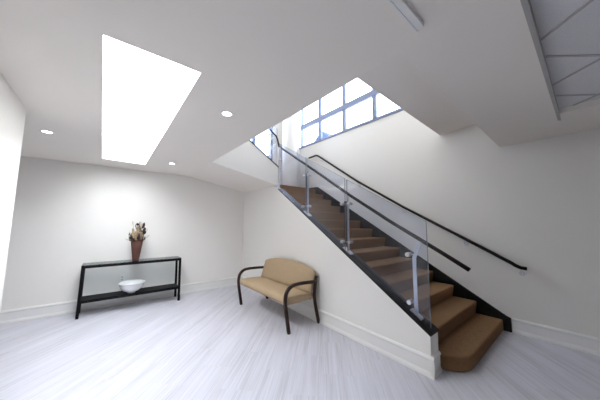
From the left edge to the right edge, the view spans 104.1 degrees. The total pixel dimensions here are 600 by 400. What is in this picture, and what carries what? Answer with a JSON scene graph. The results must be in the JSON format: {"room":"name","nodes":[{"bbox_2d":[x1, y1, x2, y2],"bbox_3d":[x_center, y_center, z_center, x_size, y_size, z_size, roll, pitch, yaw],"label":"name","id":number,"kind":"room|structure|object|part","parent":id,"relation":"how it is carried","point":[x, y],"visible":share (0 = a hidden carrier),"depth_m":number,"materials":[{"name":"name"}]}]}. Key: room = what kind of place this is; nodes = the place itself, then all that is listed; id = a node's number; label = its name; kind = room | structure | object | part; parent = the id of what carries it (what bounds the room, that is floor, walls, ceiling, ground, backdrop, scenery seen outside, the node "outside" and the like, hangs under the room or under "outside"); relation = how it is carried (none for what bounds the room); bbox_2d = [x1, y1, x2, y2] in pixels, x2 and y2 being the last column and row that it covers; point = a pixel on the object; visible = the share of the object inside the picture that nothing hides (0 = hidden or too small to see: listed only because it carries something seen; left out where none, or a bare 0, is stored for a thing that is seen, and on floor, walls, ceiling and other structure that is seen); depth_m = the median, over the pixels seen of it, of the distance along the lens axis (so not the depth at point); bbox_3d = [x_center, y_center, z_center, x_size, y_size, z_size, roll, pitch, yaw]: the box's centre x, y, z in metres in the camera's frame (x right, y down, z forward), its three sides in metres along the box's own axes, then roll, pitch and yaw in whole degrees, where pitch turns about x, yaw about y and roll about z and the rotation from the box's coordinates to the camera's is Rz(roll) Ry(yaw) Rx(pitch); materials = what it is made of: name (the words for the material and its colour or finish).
{"room":"lobby","nodes":[
{"label":"lobby","id":0,"kind":"room"},
{"bbox_2d":[0,72,25,310],"bbox_3d":[-0.459,0.166,-0.621,0.230,2.440,6.450,5,-7,-39],"label":"wall","id":1,"kind":"structure","parent":0,"point":[12,110],"depth_m":1.82,"materials":[{"name":"white paint"}]},
{"bbox_2d":[1,111,299,310],"bbox_3d":[-2.805,-0.941,4.825,7.110,5.700,0.150,5,-7,-39],"label":"wall","id":2,"kind":"structure","parent":0,"point":[67,215],"depth_m":4.13,"materials":[{"name":"white paint"}]},
{"bbox_2d":[0,276,240,324],"bbox_3d":[-3.397,1.738,3.971,5.183,0.190,0.024,5,-7,-39],"label":"baseboard","id":3,"kind":"structure","parent":2,"relation":"attached to","point":[61,308],"depth_m":3.90,"materials":[{"name":"white"}]},
{"bbox_2d":[119,275,124,281],"bbox_3d":[-3.184,1.402,4.188,0.070,0.115,0.008,5,-7,-39],"label":"wall outlet","id":4,"kind":"object","parent":2,"relation":"attached to","point":[122,277],"visible":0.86,"depth_m":4.19,"materials":[{"name":"white plastic"}]},
{"bbox_2d":[252,127,272,159],"bbox_3d":[-1.262,-2.047,6.177,1.250,2.210,0.165,5,-7,-39],"label":"window","id":5,"kind":"structure","parent":2,"relation":"in","point":[271,128],"depth_m":6.48,"materials":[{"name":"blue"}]},
{"bbox_2d":[188,162,277,191],"bbox_3d":[-1.405,-0.444,4.832,1.353,0.350,1.540,5,-7,-39],"label":"ceiling","id":6,"kind":"structure","parent":0,"point":[214,173],"depth_m":4.68,"materials":[{"name":"white paint"}]},
{"bbox_2d":[213,141,277,186],"bbox_3d":[-0.958,-0.902,4.330,1.350,1.167,0.140,5,-7,-39],"label":"wall","id":7,"kind":"structure","parent":0,"point":[246,158],"depth_m":4.27,"materials":[{"name":"white paint"}]},
{"bbox_2d":[249,140,280,168],"bbox_3d":[-0.959,-1.079,4.350,1.350,0.862,0.162,5,-7,-39],"label":"trim","id":8,"kind":"structure","parent":7,"relation":"attached to","point":[249,140],"depth_m":4.46,"materials":[{"name":"black wood"}]},
{"bbox_2d":[268,129,278,157],"bbox_3d":[-0.848,-1.421,4.436,1.100,1.453,0.060,5,-7,-39],"label":"glass balustrade","id":9,"kind":"object","parent":8,"relation":"on","point":[269,133],"visible":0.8,"depth_m":4.61,"materials":[{"name":"silver metal"}]},
{"bbox_3d":[-0.593,-1.071,4.599,0.020,0.560,0.020,5,-7,-39],"label":"post","id":10,"kind":"part","parent":9,"relation":"part of","materials":[{"name":"silver metal"}]},
{"bbox_3d":[-0.835,-1.536,4.432,1.100,0.859,0.020,5,-7,-39],"label":"handrail","id":11,"kind":"part","parent":9,"relation":"part of","materials":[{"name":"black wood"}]},
{"bbox_2d":[0,0,599,175],"bbox_3d":[0.013,-1.113,1.382,7.110,0.510,8.750,5,-7,-39],"label":"ceiling","id":12,"kind":"structure","parent":0,"point":[263,62],"depth_m":1.44,"materials":[{"name":"white paint"}]},
{"bbox_2d":[39,129,54,133],"bbox_3d":[-2.790,-0.751,2.580,0.120,0.006,0.120,5,-7,-39],"label":"recessed light","id":13,"kind":"object","parent":12,"relation":"in","point":[41,130],"visible":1,"depth_m":2.57,"materials":[{"name":"white"}]},
{"bbox_2d":[102,34,201,164],"bbox_3d":[-1.875,-0.931,2.640,0.574,0.374,3.213,5,-7,-39],"label":"skylight","id":14,"kind":"object","parent":12,"relation":"attached to","point":[143,92],"visible":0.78,"depth_m":2.43,"materials":[{"name":"white glass"}]},
{"bbox_2d":[220,110,233,116],"bbox_3d":[-0.663,-0.783,2.125,0.120,0.006,0.120,5,-7,-39],"label":"recessed light","id":15,"kind":"object","parent":12,"relation":"in","point":[224,112],"visible":1,"depth_m":2.12,"materials":[{"name":"white"}]},
{"bbox_2d":[387,0,423,32],"bbox_3d":[0.197,-0.896,0.842,1.044,0.026,0.043,5,-7,-39],"label":"ceiling light","id":16,"kind":"object","parent":12,"relation":"in","point":[401,7],"visible":1,"depth_m":1.08,"materials":[{"name":"white plastic"}]},
{"bbox_2d":[520,0,560,120],"bbox_3d":[1.685,-0.891,1.606,2.610,0.194,0.022,5,-7,-39],"label":"trim","id":17,"kind":"structure","parent":12,"relation":"attached to","point":[526,4],"depth_m":1.34,"materials":[{"name":"grey"}]},
{"bbox_2d":[559,98,599,113],"bbox_3d":[3.640,-1.001,0.949,0.008,0.061,3.503,5,-7,-39],"label":"trim","id":18,"kind":"structure","parent":12,"relation":"attached to","point":[596,101],"depth_m":2.18,"materials":[{"name":"white paint"}]},
{"bbox_2d":[0,284,599,399],"bbox_3d":[0.053,1.634,1.155,7.260,0.120,9.050,5,-7,-39],"label":"floor","id":19,"kind":"structure","parent":0,"point":[202,345],"depth_m":2.47,"materials":[{"name":"wood"}]},
{"bbox_2d":[75,256,180,319],"bbox_3d":[-2.901,1.455,4.097,1.424,0.785,0.320,5,-7,-39],"label":"console table","id":20,"kind":"object","parent":19,"relation":"on","point":[81,299],"visible":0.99,"depth_m":3.98,"materials":[{"name":"black metal"}]},
{"bbox_3d":[-3.344,1.420,3.552,0.048,0.740,0.036,5,-7,-39],"label":"leg","id":21,"kind":"part","parent":20,"relation":"part of","materials":[{"name":"black metal"}]},
{"bbox_3d":[-3.524,1.441,3.771,0.048,0.740,0.036,5,-7,-39],"label":"leg","id":22,"kind":"part","parent":20,"relation":"part of","materials":[{"name":"black metal"}]},
{"bbox_2d":[80,283,177,303],"bbox_3d":[-2.902,1.610,4.081,1.380,0.043,0.308,5,-7,-39],"label":"shelf","id":23,"kind":"object","parent":20,"relation":"attached to","point":[118,294],"depth_m":3.94,"materials":[{"name":"black metal"}]},
{"bbox_3d":[-2.899,1.092,4.133,1.400,0.040,0.320,5,-7,-39],"label":"frame","id":24,"kind":"part","parent":20,"relation":"part of","materials":[{"name":"black metal"}]},
{"bbox_2d":[118,279,145,292],"bbox_3d":[-2.888,1.496,4.013,0.388,0.170,0.388,5,-7,-39],"label":"bowl","id":25,"kind":"object","parent":20,"relation":"on","point":[129,286],"visible":1,"depth_m":3.96,"materials":[{"name":"white ceramic"}]},
{"bbox_2d":[131,240,142,260],"bbox_3d":[-2.880,0.880,4.117,0.195,0.361,0.195,5,-7,-39],"label":"vase","id":26,"kind":"object","parent":20,"relation":"on","point":[136,245],"visible":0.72,"depth_m":4.06,"materials":[{"name":"brown ceramic"}]},
{"bbox_2d":[126,221,148,240],"bbox_3d":[-2.863,0.611,4.135,0.282,0.484,0.292,-2,-6,21],"label":"dried flower arrangement","id":27,"kind":"object","parent":26,"relation":"in","point":[139,234],"visible":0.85,"depth_m":4.12,"materials":[{"name":"brown plant"}]},
{"bbox_3d":[-2.459,1.534,4.637,0.048,0.740,0.036,5,-7,-39],"label":"leg","id":28,"kind":"part","parent":20,"relation":"part of","materials":[{"name":"black metal"}]},
{"bbox_3d":[-2.279,1.514,4.418,0.048,0.740,0.036,5,-7,-39],"label":"leg","id":29,"kind":"part","parent":20,"relation":"part of","materials":[{"name":"black metal"}]},
{"bbox_2d":[237,258,319,334],"bbox_3d":[-0.413,1.424,3.829,0.654,0.835,1.476,5,-7,-39],"label":"bench","id":30,"kind":"object","parent":19,"relation":"on","point":[286,282],"visible":1,"depth_m":3.66,"materials":[{"name":"beige fabric"}]},
{"bbox_3d":[-0.898,1.568,4.345,0.575,0.643,0.046,5,-7,-39],"label":"arm frame","id":31,"kind":"part","parent":30,"relation":"part of","materials":[{"name":"brown wood"}]},
{"bbox_3d":[-0.438,1.431,3.808,0.545,0.117,1.386,5,-7,-39],"label":"seat","id":32,"kind":"part","parent":30,"relation":"part of","materials":[{"name":"beige fabric"}]},
{"bbox_3d":[-0.243,1.216,3.976,0.181,0.390,1.390,5,-7,-39],"label":"backrest","id":33,"kind":"part","parent":30,"relation":"part of","materials":[{"name":"beige fabric"}]},
{"bbox_3d":[0.008,1.463,3.244,0.575,0.643,0.046,5,-7,-39],"label":"arm frame","id":34,"kind":"part","parent":30,"relation":"part of","materials":[{"name":"brown wood"}]},
{"bbox_3d":[0.243,1.461,3.437,0.127,0.692,0.042,5,-7,-39],"label":"leg","id":35,"kind":"part","parent":30,"relation":"part of","materials":[{"name":"brown wood"}]},
{"bbox_2d":[280,185,511,371],"bbox_3d":[0.276,0.333,4.157,3.009,3.071,4.598,5,-7,-39],"label":"staircase","id":36,"kind":"structure","parent":19,"relation":"on","point":[468,325],"depth_m":3.48,"materials":[{"name":"brown carpet"}]},
{"bbox_2d":[282,113,296,185],"bbox_3d":[-0.290,-1.949,6.568,0.400,3.315,0.400,5,-7,-39],"label":"column","id":37,"kind":"structure","parent":36,"relation":"on","point":[289,135],"depth_m":6.34,"materials":[{"name":"white paint"}]},
{"bbox_2d":[242,186,438,355],"bbox_3d":[-0.036,0.740,4.047,0.176,2.235,4.312,5,-7,-39],"label":"wall","id":38,"kind":"structure","parent":0,"point":[273,226],"depth_m":3.47,"materials":[{"name":"white paint"}]},
{"bbox_2d":[241,276,435,380],"bbox_3d":[-0.072,1.752,3.902,0.024,0.190,4.344,5,-7,-38],"label":"baseboard","id":39,"kind":"structure","parent":38,"relation":"attached to","point":[413,359],"depth_m":2.71,"materials":[{"name":"white"}]},
{"bbox_2d":[278,189,438,336],"bbox_3d":[0.464,0.550,3.474,0.210,1.766,2.776,5,-7,-39],"label":"trim","id":40,"kind":"structure","parent":38,"relation":"attached to","point":[378,280],"depth_m":2.87,"materials":[{"name":"black wood"}]},
{"bbox_2d":[278,144,470,327],"bbox_3d":[0.551,0.070,3.434,0.118,2.638,3.176,5,-7,-39],"label":"glass balustrade","id":41,"kind":"object","parent":40,"relation":"on","point":[415,311],"visible":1,"depth_m":2.94,"materials":[{"name":"grey"}]},
{"bbox_3d":[-0.410,-0.635,4.644,0.024,0.835,0.032,5,-7,-39],"label":"post","id":42,"kind":"part","parent":41,"relation":"part of","materials":[{"name":"silver metal"}]},
{"bbox_3d":[0.137,-0.130,3.981,0.012,0.740,0.032,5,-7,-39],"label":"post","id":43,"kind":"part","parent":41,"relation":"part of","materials":[{"name":"silver metal"}]},
{"bbox_3d":[0.645,0.316,3.310,0.012,0.600,0.032,5,-7,-39],"label":"blade","id":44,"kind":"part","parent":41,"relation":"part of","materials":[{"name":"grey metal"}]},
{"bbox_3d":[0.673,0.343,3.271,0.012,0.740,0.032,5,-7,-39],"label":"post","id":45,"kind":"part","parent":41,"relation":"part of","materials":[{"name":"silver metal"}]},
{"bbox_3d":[0.577,-0.220,3.483,0.056,2.009,3.176,5,-7,-39],"label":"handrail","id":46,"kind":"part","parent":41,"relation":"part of","materials":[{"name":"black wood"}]},
{"bbox_3d":[1.238,0.913,2.509,0.012,0.600,0.040,5,-7,-39],"label":"post","id":47,"kind":"part","parent":41,"relation":"part of","materials":[{"name":"silver metal"}]},
{"bbox_3d":[1.261,0.537,2.521,0.012,0.170,0.105,5,-7,-39],"label":"rail arm","id":48,"kind":"part","parent":41,"relation":"part of","materials":[{"name":"silver metal"}]},
{"bbox_3d":[1.235,1.207,2.472,0.070,0.083,0.110,5,-7,-39],"label":"plate","id":49,"kind":"part","parent":41,"relation":"part of","materials":[{"name":"silver metal"}]},
{"bbox_2d":[430,350,441,377],"bbox_3d":[1.323,1.598,2.269,0.196,0.190,0.024,5,-7,-39],"label":"baseboard","id":50,"kind":"structure","parent":38,"relation":"attached to","point":[438,370],"depth_m":2.27,"materials":[{"name":"white"}]},
{"bbox_2d":[358,53,473,134],"bbox_3d":[1.506,-1.119,2.724,3.132,0.810,0.805,5,-8,-41],"label":"ceiling","id":51,"kind":"structure","parent":0,"point":[396,79],"depth_m":2.04,"materials":[{"name":"white paint"}]},
{"bbox_2d":[300,110,599,337],"bbox_3d":[2.850,-1.017,3.706,0.220,5.700,9.050,5,-7,-39],"label":"wall","id":52,"kind":"structure","parent":0,"point":[535,204],"depth_m":3.44,"materials":[{"name":"white paint"}]},
{"bbox_2d":[299,85,402,148],"bbox_3d":[1.722,-2.499,5.211,0.230,1.565,5.220,5,-7,-39],"label":"window","id":53,"kind":"structure","parent":52,"relation":"in","point":[372,94],"depth_m":5.88,"materials":[{"name":"blue"}]},
{"bbox_3d":[1.718,-1.738,5.135,0.230,0.034,5.220,5,-7,-39],"label":"sill","id":54,"kind":"part","parent":53,"relation":"part of","materials":[{"name":"blue"}]},
{"bbox_2d":[308,155,526,275],"bbox_3d":[1.631,-0.102,4.843,0.107,2.554,4.303,5,-7,-39],"label":"wall handrail","id":55,"kind":"object","parent":52,"relation":"attached to","point":[522,273],"visible":0.96,"depth_m":3.87,"materials":[{"name":"dark walnut wood"},{"name":"brushed steel"}]},
{"bbox_2d":[512,318,599,355],"bbox_3d":[4.196,1.547,1.581,0.024,0.190,4.145,5,-7,-39],"label":"baseboard","id":56,"kind":"structure","parent":52,"relation":"attached to","point":[576,341],"depth_m":2.85,"materials":[{"name":"white"}]},
{"bbox_2d":[530,0,599,108],"bbox_3d":[2.758,-1.202,0.275,2.350,0.419,3.553,5,-7,-39],"label":"ceiling","id":57,"kind":"structure","parent":0,"point":[580,34],"depth_m":1.40,"materials":[{"name":"paint"}]},
{"bbox_2d":[540,0,599,105],"bbox_3d":[2.596,-1.027,0.409,2.302,0.112,3.002,5,-7,-39],"label":"trim","id":58,"kind":"structure","parent":57,"relation":"attached to","point":[589,1],"depth_m":1.50,"materials":[{"name":"grey"}]},
{"label":"outside","id":59,"kind":"structure","parent":0,"visible":0},
{"bbox_2d":[315,131,331,140],"bbox_3d":[3.145,-0.439,18.727,4.000,9.550,3.800,5,-7,-39],"label":"house","id":60,"kind":"structure","parent":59,"point":[324,134],"depth_m":17.79,"materials":[{"name":"blue"}]}
]}

